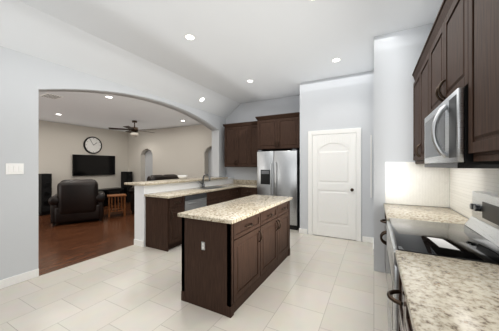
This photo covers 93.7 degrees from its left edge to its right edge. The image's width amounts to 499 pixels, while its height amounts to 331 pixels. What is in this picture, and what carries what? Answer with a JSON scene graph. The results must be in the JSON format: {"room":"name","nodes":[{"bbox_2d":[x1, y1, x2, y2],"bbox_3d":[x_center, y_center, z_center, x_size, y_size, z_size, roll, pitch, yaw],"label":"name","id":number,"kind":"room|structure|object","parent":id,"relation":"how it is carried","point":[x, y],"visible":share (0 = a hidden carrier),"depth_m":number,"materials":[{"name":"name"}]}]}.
{"room":"kitchen","nodes":[
{"label":"kitchen","id":0,"kind":"room"},
{"bbox_2d":[39,120,127,195],"bbox_3d":[-7.017,0.045,5.600,0.250,2.750,9.300,0,0,28],"label":"wall","id":1,"kind":"structure","parent":0,"point":[60,144],"depth_m":7.62,"materials":[{"name":"beige paint"}]},
{"bbox_2d":[83,137,101,153],"bbox_3d":[-5.471,-0.710,8.187,0.047,0.600,0.600,0,0,28],"label":"wall clock","id":2,"kind":"object","parent":1,"relation":"attached to","point":[92,145],"visible":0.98,"depth_m":8.15,"materials":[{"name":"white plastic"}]},
{"bbox_2d":[72,154,114,175],"bbox_3d":[-5.430,-0.010,8.233,0.074,0.700,1.400,0,0,28],"label":"wall-mounted tv","id":3,"kind":"object","parent":1,"relation":"attached to","point":[84,165],"visible":1,"depth_m":8.13,"materials":[{"name":"black plastic"}]},
{"bbox_2d":[39,202,133,275],"bbox_3d":[-4.854,1.450,4.450,5.150,0.060,9.300,0,0,28],"label":"floor","id":4,"kind":"structure","parent":0,"point":[63,245],"depth_m":4.55,"materials":[{"name":"brown wood"}]},
{"bbox_2d":[39,174,51,215],"bbox_3d":[-5.976,0.830,6.802,0.400,1.180,0.300,0,0,28],"label":"speaker","id":5,"kind":"object","parent":4,"relation":"on","point":[45,187],"visible":0.83,"depth_m":6.67},
{"bbox_2d":[48,179,104,225],"bbox_3d":[-4.404,0.885,6.067,1.128,1.070,0.936,0,0,-32],"label":"recliner","id":6,"kind":"object","parent":4,"relation":"on","point":[75,200],"visible":1,"depth_m":5.67,"materials":[{"name":"leather"}]},
{"bbox_2d":[98,187,123,204],"bbox_3d":[-5.249,1.130,8.142,0.474,0.580,1.590,0,0,28],"label":"media console","id":7,"kind":"object","parent":4,"relation":"on","point":[107,191],"visible":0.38,"depth_m":8.37,"materials":[{"name":"black wood"}]},
{"bbox_2d":[107,194,126,216],"bbox_3d":[-3.800,1.130,6.698,0.470,0.580,0.470,0,0,-32],"label":"side table","id":8,"kind":"object","parent":4,"relation":"on","point":[115,209],"visible":1,"depth_m":6.58,"materials":[{"name":"brown wood"}]},
{"bbox_2d":[121,172,131,202],"bbox_3d":[-4.765,0.830,9.080,0.400,1.180,0.300,0,0,28],"label":"speaker","id":9,"kind":"object","parent":4,"relation":"on","point":[126,176],"visible":0.73,"depth_m":8.95},
{"bbox_2d":[129,174,178,212],"bbox_3d":[-2.898,0.855,7.458,0.920,1.130,1.489,0,0,28],"label":"couch","id":10,"kind":"object","parent":4,"relation":"on","point":[157,177],"visible":0.29,"depth_m":6.99,"materials":[{"name":"leather"}]},
{"bbox_2d":[0,46,225,279],"bbox_3d":[-2.832,0.020,3.035,0.250,2.800,8.700,0,0,28],"label":"wall","id":11,"kind":"structure","parent":0,"point":[25,79],"depth_m":2.91,"materials":[{"name":"grey paint"}]},
{"bbox_2d":[6,163,23,173],"bbox_3d":[-2.808,0.040,2.801,0.009,0.130,0.160,0,0,28],"label":"switch plate","id":12,"kind":"object","parent":11,"relation":"attached to","point":[14,168],"visible":1,"depth_m":2.80,"materials":[{"name":"white plastic"}]},
{"bbox_2d":[0,269,38,288],"bbox_3d":[-3.727,1.370,1.070,0.014,0.100,4.370,0,0,28],"label":"baseboard","id":13,"kind":"structure","parent":11,"relation":"attached to","point":[13,280],"depth_m":2.82,"materials":[{"name":"white wood"}]},
{"bbox_2d":[39,91,202,131],"bbox_3d":[-4.965,-1.430,4.508,4.900,0.200,9.300,0,0,28],"label":"ceiling","id":14,"kind":"structure","parent":0,"point":[94,110],"depth_m":5.87,"materials":[{"name":"white paint"}]},
{"bbox_2d":[40,93,63,98],"bbox_3d":[-3.782,-1.322,4.474,0.320,0.015,0.250,0,0,28],"label":"air vent","id":15,"kind":"object","parent":14,"relation":"in","point":[48,95],"depth_m":4.46,"materials":[{"name":"silver metal"}]},
{"bbox_2d":[109,120,153,136],"bbox_3d":[-3.406,-1.097,7.009,1.302,0.466,1.244,0,0,28],"label":"ceiling fan","id":16,"kind":"object","parent":14,"relation":"hanging from","point":[134,130],"visible":1,"depth_m":6.89,"materials":[{"name":"brown metal"}]},
{"bbox_2d":[145,150,152,180],"bbox_3d":[-3.522,0.210,9.586,1.300,2.420,1.220,0,0,28],"label":"wall","id":17,"kind":"structure","parent":0,"point":[148,163],"depth_m":9.11,"materials":[{"name":"grey paint"}]},
{"bbox_2d":[128,125,211,186],"bbox_3d":[-2.765,0.045,8.379,4.650,2.750,0.200,0,0,28],"label":"wall","id":18,"kind":"structure","parent":0,"point":[184,150],"depth_m":8.24,"materials":[{"name":"white paint"}]},
{"bbox_2d":[0,228,388,330],"bbox_3d":[-0.439,1.450,2.102,4.850,0.060,9.300,0,0,28],"label":"floor","id":19,"kind":"structure","parent":0,"point":[316,283],"depth_m":2.54,"materials":[{"name":"white tile"}]},
{"bbox_2d":[144,198,187,251],"bbox_3d":[-1.488,0.980,4.140,0.566,0.880,0.375,0,0,28],"label":"base cabinet","id":20,"kind":"object","parent":19,"relation":"on","point":[159,205],"depth_m":3.98,"materials":[{"name":"brown wood"}]},
{"bbox_2d":[144,182,247,197],"bbox_3d":[-0.885,0.520,5.248,0.590,0.040,2.957,0,0,28],"label":"countertop","id":21,"kind":"structure","parent":20,"relation":"on","point":[227,185],"depth_m":4.68,"materials":[{"name":"beige stone"}]},
{"bbox_2d":[134,178,231,246],"bbox_3d":[-1.262,0.885,5.441,0.257,1.070,2.969,0,0,28],"label":"half wall","id":22,"kind":"structure","parent":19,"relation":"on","point":[139,191],"depth_m":4.19,"materials":[{"name":"white paint"}]},
{"bbox_2d":[124,178,211,185],"bbox_3d":[-1.433,0.330,5.303,0.530,0.040,2.640,0,0,28],"label":"countertop","id":23,"kind":"structure","parent":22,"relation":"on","point":[162,182],"depth_m":4.53,"materials":[{"name":"beige stone"}]},
{"bbox_2d":[177,175,186,178],"bbox_3d":[-1.530,0.266,5.344,0.224,0.085,0.224,0,0,28],"label":"bowl","id":24,"kind":"object","parent":23,"relation":"on","point":[182,176],"visible":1,"depth_m":5.26,"materials":[{"name":"white ceramic"}]},
{"bbox_2d":[188,194,207,210],"bbox_3d":[-1.254,0.980,4.580,0.566,0.880,0.743,0,0,28],"label":"dishwasher","id":25,"kind":"object","parent":19,"relation":"on","point":[195,201],"depth_m":4.46,"materials":[{"name":"silver metal"}]},
{"bbox_2d":[208,190,231,205],"bbox_3d":[-0.878,0.980,5.287,0.566,0.880,0.981,0,0,28],"label":"base cabinet","id":26,"kind":"object","parent":19,"relation":"on","point":[217,196],"depth_m":5.11,"materials":[{"name":"brown wood"}]},
{"bbox_2d":[232,186,239,199],"bbox_3d":[-0.598,0.980,5.812,0.566,0.880,0.455,0,0,28],"label":"base cabinet","id":27,"kind":"object","parent":19,"relation":"on","point":[235,193],"depth_m":5.74,"materials":[{"name":"brown wood"}]},
{"bbox_2d":[181,198,291,317],"bbox_3d":[-0.020,0.980,3.084,0.656,0.880,1.757,0,0,28],"label":"kitchen island","id":28,"kind":"object","parent":19,"relation":"on","point":[235,253],"depth_m":2.38,"materials":[{"name":"brown wood"}]},
{"bbox_2d":[178,194,289,225],"bbox_3d":[-0.037,0.520,3.094,0.680,0.040,1.800,0,0,28],"label":"island countertop","id":29,"kind":"structure","parent":28,"relation":"on","point":[228,212],"depth_m":2.66,"materials":[{"name":"beige stone"}]},
{"bbox_2d":[240,186,256,197],"bbox_3d":[0.110,0.980,6.055,0.510,0.880,0.597,0,0,28],"label":"base cabinet","id":30,"kind":"object","parent":19,"relation":"on","point":[245,191],"depth_m":5.80,"materials":[{"name":"brown wood"}]},
{"bbox_2d":[248,182,256,185],"bbox_3d":[0.126,0.520,6.030,0.460,0.040,0.627,0,0,28],"label":"countertop","id":31,"kind":"structure","parent":30,"relation":"on","point":[249,183],"depth_m":6.25,"materials":[{"name":"beige stone"}]},
{"bbox_2d":[257,149,299,229],"bbox_3d":[0.753,0.527,5.613,0.980,1.785,0.741,0,0,28],"label":"refrigerator","id":32,"kind":"object","parent":19,"relation":"on","point":[278,173],"visible":0.73,"depth_m":5.27,"materials":[{"name":"silver metal"}]},
{"bbox_2d":[396,271,399,330],"bbox_3d":[1.074,0.980,1.048,0.663,0.880,0.412,0,0,28],"label":"base cabinet","id":33,"kind":"object","parent":19,"relation":"on","point":[397,291],"depth_m":1.34,"materials":[{"name":"brown wood"}]},
{"bbox_2d":[400,287,411,330],"bbox_3d":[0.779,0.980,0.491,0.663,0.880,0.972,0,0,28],"label":"base cabinet","id":34,"kind":"object","parent":19,"relation":"on","point":[404,325],"depth_m":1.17,"materials":[{"name":"brown wood"}]},
{"bbox_2d":[396,251,498,330],"bbox_3d":[0.078,0.520,-0.812,0.676,0.040,4.632,0,0,28],"label":"countertop","id":35,"kind":"structure","parent":34,"relation":"on","point":[441,293],"depth_m":0.92,"materials":[{"name":"beige stone"}]},
{"bbox_2d":[384,219,482,302],"bbox_3d":[1.847,0.980,2.501,0.663,0.880,0.984,0,0,28],"label":"base cabinet","id":36,"kind":"object","parent":19,"relation":"on","point":[389,294],"depth_m":2.63,"materials":[{"name":"brown wood"}]},
{"bbox_2d":[384,203,468,224],"bbox_3d":[1.841,0.520,2.504,0.676,0.040,0.984,0,0,28],"label":"countertop","id":37,"kind":"structure","parent":36,"relation":"on","point":[432,214],"depth_m":2.39,"materials":[{"name":"beige stone"}]},
{"bbox_2d":[387,191,498,330],"bbox_3d":[1.357,0.800,1.668,0.746,1.180,0.940,0,0,28],"label":"range","id":38,"kind":"object","parent":19,"relation":"on","point":[475,237],"visible":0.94,"depth_m":1.60,"materials":[{"name":"silver metal"}]},
{"bbox_2d":[208,148,211,176],"bbox_3d":[-0.794,0.210,8.135,1.280,2.420,1.220,0,0,28],"label":"wall","id":39,"kind":"structure","parent":0,"point":[210,151],"depth_m":7.70,"materials":[{"name":"grey paint"}]},
{"bbox_2d":[0,0,442,117],"bbox_3d":[-0.644,-1.635,1.984,5.100,0.510,8.900,0,0,28],"label":"ceiling","id":40,"kind":"structure","parent":0,"point":[274,49],"depth_m":3.13,"materials":[{"name":"white paint"}]},
{"bbox_2d":[184,34,195,39],"bbox_3d":[-0.806,-1.737,3.170,0.149,0.005,0.149,0,0,22],"label":"recessed light","id":41,"kind":"object","parent":40,"relation":"in","point":[186,36],"depth_m":3.17,"materials":[{"name":"silver metal"}]},
{"bbox_2d":[331,58,340,61],"bbox_3d":[1.430,-1.737,3.861,0.149,0.005,0.149,0,0,19],"label":"recessed light","id":42,"kind":"object","parent":40,"relation":"in","point":[335,59],"depth_m":3.87,"materials":[{"name":"silver metal"}]},
{"bbox_2d":[226,95,299,179],"bbox_3d":[0.326,-0.160,6.396,2.670,3.160,0.200,0,0,28],"label":"wall","id":43,"kind":"structure","parent":0,"point":[246,112],"depth_m":6.38,"materials":[{"name":"grey paint"}]},
{"bbox_2d":[232,178,251,181],"bbox_3d":[0.009,0.450,6.439,1.050,0.100,0.014,0,0,28],"label":"backsplash","id":44,"kind":"structure","parent":43,"relation":"attached to","point":[233,180],"depth_m":6.56,"materials":[{"name":"beige stone"}]},
{"bbox_2d":[223,112,299,166],"bbox_3d":[0.254,-0.565,5.931,2.220,1.210,0.682,0,0,28],"label":"upper cabinet","id":45,"kind":"object","parent":43,"relation":"attached to","point":[244,142],"visible":0.9,"depth_m":5.62,"materials":[{"name":"brown wood"}]},
{"bbox_2d":[300,23,448,272],"bbox_3d":[2.080,-0.160,4.263,2.430,3.160,2.320,0,0,28],"label":"wall","id":46,"kind":"structure","parent":0,"point":[376,103],"depth_m":3.15,"materials":[{"name":"grey paint"}]},
{"bbox_2d":[308,128,360,241],"bbox_3d":[1.633,0.357,4.573,0.990,2.125,0.085,0,0,28],"label":"door","id":47,"kind":"structure","parent":46,"relation":"attached to","point":[333,185],"depth_m":4.58,"materials":[{"name":"white wood"}]},
{"bbox_3d":[0.953,-0.160,-0.178,0.250,3.160,6.580,0,0,28],"label":"wall","id":48,"kind":"structure","parent":0,"visible":0},
{"bbox_2d":[412,40,427,163],"bbox_3d":[1.973,-0.590,2.406,0.350,1.080,1.034,0,0,28],"label":"upper cabinet","id":49,"kind":"object","parent":48,"relation":"attached to","point":[420,73],"depth_m":2.49,"materials":[{"name":"brown wood"}]},
{"bbox_2d":[385,162,498,218],"bbox_3d":[0.548,0.227,0.038,0.667,0.543,6.576,0,0,28],"label":"tile backsplash","id":50,"kind":"structure","parent":48,"relation":"attached to","point":[409,183],"depth_m":2.83,"materials":[{"name":"white tile"}]},
{"bbox_2d":[428,0,463,114],"bbox_3d":[1.531,-0.776,1.575,0.350,0.707,0.960,0,0,28],"label":"upper cabinet","id":51,"kind":"object","parent":48,"relation":"attached to","point":[460,48],"depth_m":1.61,"materials":[{"name":"brown wood"}]},
{"bbox_2d":[424,86,498,167],"bbox_3d":[1.480,-0.203,1.603,0.468,0.435,0.940,0,0,28],"label":"microwave","id":52,"kind":"object","parent":51,"relation":"attached to","point":[446,133],"visible":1,"depth_m":1.37,"materials":[{"name":"silver metal"}]},
{"bbox_2d":[464,0,498,159],"bbox_3d":[1.144,-0.590,0.847,0.350,1.080,0.803,0,0,28],"label":"upper cabinet","id":53,"kind":"object","parent":48,"relation":"attached to","point":[481,17],"depth_m":1.07,"materials":[{"name":"brown wood"}]}
]}

